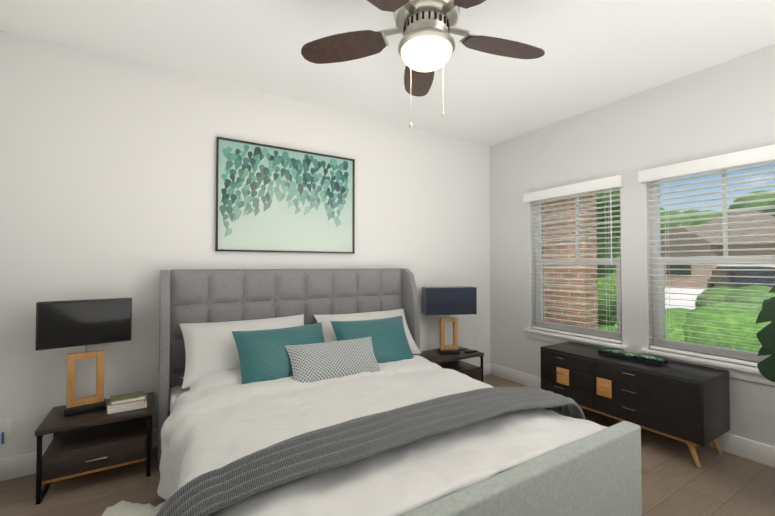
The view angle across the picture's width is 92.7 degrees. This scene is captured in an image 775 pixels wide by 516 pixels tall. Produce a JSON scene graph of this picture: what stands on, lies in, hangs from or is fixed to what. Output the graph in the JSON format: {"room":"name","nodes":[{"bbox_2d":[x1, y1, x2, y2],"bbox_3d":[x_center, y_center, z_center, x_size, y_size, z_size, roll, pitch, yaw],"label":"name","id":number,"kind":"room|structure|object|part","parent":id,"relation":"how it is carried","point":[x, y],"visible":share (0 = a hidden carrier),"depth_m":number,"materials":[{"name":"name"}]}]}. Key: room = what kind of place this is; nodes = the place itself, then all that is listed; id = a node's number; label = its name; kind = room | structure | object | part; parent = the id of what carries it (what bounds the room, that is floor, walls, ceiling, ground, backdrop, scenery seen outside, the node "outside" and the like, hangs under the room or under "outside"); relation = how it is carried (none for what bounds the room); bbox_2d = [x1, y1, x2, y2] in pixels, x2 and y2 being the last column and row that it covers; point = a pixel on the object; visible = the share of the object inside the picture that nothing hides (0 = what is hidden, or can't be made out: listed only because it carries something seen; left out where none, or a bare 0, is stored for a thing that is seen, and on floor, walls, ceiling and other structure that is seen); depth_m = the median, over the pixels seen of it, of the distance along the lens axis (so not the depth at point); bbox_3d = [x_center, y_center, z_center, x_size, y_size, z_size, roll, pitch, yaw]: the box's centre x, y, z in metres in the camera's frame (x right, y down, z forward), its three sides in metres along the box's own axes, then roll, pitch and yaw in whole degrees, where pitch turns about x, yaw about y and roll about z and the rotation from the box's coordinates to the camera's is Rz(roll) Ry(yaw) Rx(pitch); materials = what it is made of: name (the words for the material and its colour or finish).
{"room":"bedroom","nodes":[
{"label":"bedroom","id":0,"kind":"room"},
{"bbox_2d":[0,31,490,458],"bbox_3d":[-0.618,-0.002,3.409,4.560,2.740,0.150,1,-1,-32],"label":"wall","id":1,"kind":"structure","parent":0,"point":[107,177],"depth_m":2.64,"materials":[{"name":"white paint"}]},
{"bbox_2d":[0,418,11,443],"bbox_3d":[-2.331,1.052,2.241,0.070,0.147,0.012,1,-1,-32],"label":"electrical outlet plate","id":2,"kind":"object","parent":1,"relation":"attached to","point":[5,428],"visible":1,"depth_m":2.25,"materials":[{"name":"white plastic"}]},
{"bbox_2d":[0,363,490,480],"bbox_3d":[-0.574,1.301,3.313,4.260,0.130,0.016,1,-1,-32],"label":"baseboard","id":3,"kind":"structure","parent":1,"relation":"attached to","point":[17,466],"depth_m":2.28,"materials":[{"name":"white"}]},
{"bbox_2d":[215,136,354,253],"bbox_3d":[-0.824,-0.492,3.181,1.190,0.890,0.030,1,-1,-32],"label":"picture","id":4,"kind":"object","parent":1,"relation":"attached to","point":[270,198],"visible":1,"depth_m":3.14,"materials":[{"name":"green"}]},
{"bbox_2d":[0,374,774,515],"bbox_3d":[0.547,1.381,1.486,4.660,0.100,4.700,1,-1,-32],"label":"floor","id":5,"kind":"structure","parent":0,"point":[676,480],"depth_m":2.17,"materials":[{"name":"brown wood"}]},
{"bbox_2d":[35,392,153,504],"bbox_3d":[-1.788,1.147,2.311,0.540,0.400,0.418,1,-1,-32],"label":"nightstand","id":6,"kind":"object","parent":5,"relation":"on","point":[90,442],"visible":1,"depth_m":2.18,"materials":[{"name":"brown wood"}]},
{"bbox_2d":[35,298,131,416],"bbox_3d":[-1.875,0.603,2.302,0.460,0.685,0.100,1,-1,-40],"label":"lamp","id":7,"kind":"object","parent":6,"relation":"on","point":[68,323],"visible":1,"depth_m":2.27,"materials":[{"name":"black fabric"}]},
{"bbox_2d":[107,391,146,413],"bbox_3d":[-1.646,0.911,2.343,0.207,0.071,0.150,1,-1,-32],"label":"books","id":8,"kind":"object","parent":6,"relation":"on","point":[126,402],"visible":1,"depth_m":2.30,"materials":[{"name":"white paper"}]},
{"bbox_2d":[102,500,166,515],"bbox_3d":[-1.001,1.315,1.630,0.779,0.035,1.199,1,-1,-32],"label":"rug","id":9,"kind":"object","parent":5,"relation":"on","point":[123,508],"visible":0.44,"depth_m":1.94,"materials":[{"name":"white fur"}]},
{"bbox_2d":[156,268,641,515],"bbox_3d":[-0.182,0.710,2.219,2.129,1.270,2.250,1,-1,-32],"label":"bed","id":10,"kind":"object","parent":5,"relation":"on","point":[307,392],"visible":1,"depth_m":1.81,"materials":[{"name":"fabric"}]},
{"bbox_2d":[156,386,584,515],"bbox_3d":[0.162,0.991,1.627,2.103,0.562,0.590,1,-1,-32],"label":"throw","id":11,"kind":"object","parent":10,"relation":"on","point":[361,466],"depth_m":1.42,"materials":[{"name":"grey fabric"}]},
{"bbox_2d":[157,355,607,515],"bbox_3d":[-0.086,1.031,2.030,2.004,0.559,1.669,1,-1,-32],"label":"duvet","id":12,"kind":"object","parent":10,"relation":"on","point":[210,433],"depth_m":1.64,"materials":[{"name":"white fabric"}]},
{"bbox_2d":[420,346,483,381],"bbox_3d":[0.595,1.175,3.781,0.700,0.400,0.408,1,-1,-32],"label":"nightstand","id":13,"kind":"object","parent":5,"relation":"on","point":[453,362],"visible":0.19,"depth_m":3.75,"materials":[{"name":"brown wood"}]},
{"bbox_2d":[422,286,476,353],"bbox_3d":[0.629,0.637,3.793,0.520,0.675,0.200,0,-1,-8],"label":"lamp","id":14,"kind":"object","parent":13,"relation":"on","point":[457,300],"visible":0.98,"depth_m":3.71,"materials":[{"name":"black fabric"}]},
{"bbox_2d":[458,347,477,352],"bbox_3d":[0.812,0.969,3.909,0.143,0.016,0.255,1,-1,-32],"label":"remote","id":15,"kind":"object","parent":13,"relation":"on","point":[463,348],"visible":0.81,"depth_m":3.83,"materials":[{"name":"black plastic"}]},
{"bbox_2d":[540,342,729,466],"bbox_3d":[1.858,1.074,2.925,0.466,0.570,1.170,1,-1,-32],"label":"dresser","id":16,"kind":"object","parent":5,"relation":"on","point":[688,404],"visible":0.94,"depth_m":2.61,"materials":[{"name":"brown wood"}]},
{"bbox_2d":[598,349,667,366],"bbox_3d":[1.898,0.762,2.880,0.130,0.049,0.440,1,-1,-32],"label":"tray","id":17,"kind":"object","parent":16,"relation":"on","point":[644,359],"visible":1,"depth_m":2.83,"materials":[{"name":"grey"}]},
{"bbox_2d":[756,286,774,381],"bbox_3d":[2.297,0.658,1.738,0.745,1.356,0.864,1,-1,-32],"label":"plant","id":18,"kind":"object","parent":5,"relation":"on","point":[766,339],"visible":1,"depth_m":2.10,"materials":[{"name":"green plant"}]},
{"bbox_2d":[0,0,774,146],"bbox_3d":[0.547,-1.458,1.541,4.660,0.100,4.700,1,-1,-32],"label":"ceiling","id":19,"kind":"structure","parent":0,"point":[598,53],"depth_m":2.44,"materials":[{"name":"white paint"}]},
{"bbox_2d":[301,0,544,127],"bbox_3d":[0.222,-1.008,1.738,1.282,0.790,1.251,1,-1,-32],"label":"ceiling fan","id":20,"kind":"object","parent":19,"relation":"hanging from","point":[426,46],"visible":1,"depth_m":1.79,"materials":[{"name":"brown wood"}]},
{"bbox_3d":[0.186,-0.951,1.767,0.244,0.081,0.244,1,-1,-32],"label":"lamp shade","id":21,"kind":"part","parent":20,"relation":"part of","materials":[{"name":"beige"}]},
{"bbox_2d":[489,44,774,446],"bbox_3d":[2.426,-0.017,2.667,0.150,2.740,4.300,1,-1,-32],"label":"wall","id":22,"kind":"structure","parent":0,"point":[727,107],"depth_m":3.12,"materials":[{"name":"white paint"}]},
{"bbox_2d":[523,175,627,350],"bbox_3d":[1.803,0.074,3.598,0.205,1.545,1.020,1,-1,-32],"label":"window","id":23,"kind":"structure","parent":22,"relation":"in","point":[537,198],"depth_m":3.56,"materials":[{"name":"white plastic"}]},
{"bbox_2d":[491,363,774,467],"bbox_3d":[2.355,1.287,2.599,0.016,0.130,4.300,1,-1,-32],"label":"baseboard","id":24,"kind":"structure","parent":22,"relation":"attached to","point":[758,452],"depth_m":2.55,"materials":[{"name":"white"}]},
{"bbox_2d":[638,144,774,385],"bbox_3d":[2.389,0.056,2.644,0.205,1.545,1.020,1,-1,-32],"label":"window","id":25,"kind":"structure","parent":22,"relation":"in","point":[724,163],"depth_m":2.70,"materials":[{"name":"white plastic"}]},
{"label":"outside","id":26,"kind":"structure","parent":0,"visible":0},
{"bbox_2d":[614,288,705,327],"bbox_3d":[47.461,2.528,40.676,116.390,0.212,140.000,1,-1,-32],"label":"driveway","id":27,"kind":"structure","parent":26,"point":[685,302],"depth_m":19.20,"materials":[{"name":"white concrete"}]},
{"bbox_2d":[541,191,597,328],"bbox_3d":[1.134,-0.492,6.824,0.270,4.550,5.280,1,-1,-32],"label":"brick wall","id":28,"kind":"structure","parent":27,"relation":"on","point":[575,309],"depth_m":4.66,"materials":[{"name":"brown brick"}]},
{"bbox_2d":[597,187,774,351],"bbox_3d":[5.365,-1.279,5.257,5.754,6.208,6.186,1,-1,-32],"label":"bushes","id":29,"kind":"object","parent":27,"relation":"on","point":[681,332],"depth_m":4.42,"materials":[{"name":"green plant"}]},
{"bbox_2d":[618,191,774,257],"bbox_3d":[29.492,-3.038,38.464,36.789,10.859,59.408,1,-1,-32],"label":"trees","id":30,"kind":"object","parent":27,"relation":"on","point":[748,198],"depth_m":37.16,"materials":[{"name":"green plant"}]},
{"bbox_2d":[661,211,774,287],"bbox_3d":[26.882,-0.664,27.800,12.000,5.700,10.500,1,-1,-32],"label":"house","id":31,"kind":"structure","parent":27,"relation":"on","point":[717,247],"depth_m":25.80,"materials":[{"name":"brown brick"}]},
{"bbox_2d":[707,266,774,287],"bbox_3d":[16.897,1.188,17.463,1.940,1.594,4.678,-1,-1,28],"label":"car","id":32,"kind":"object","parent":27,"relation":"on","point":[735,279],"depth_m":16.60,"materials":[{"name":"grey paint"}]}
]}

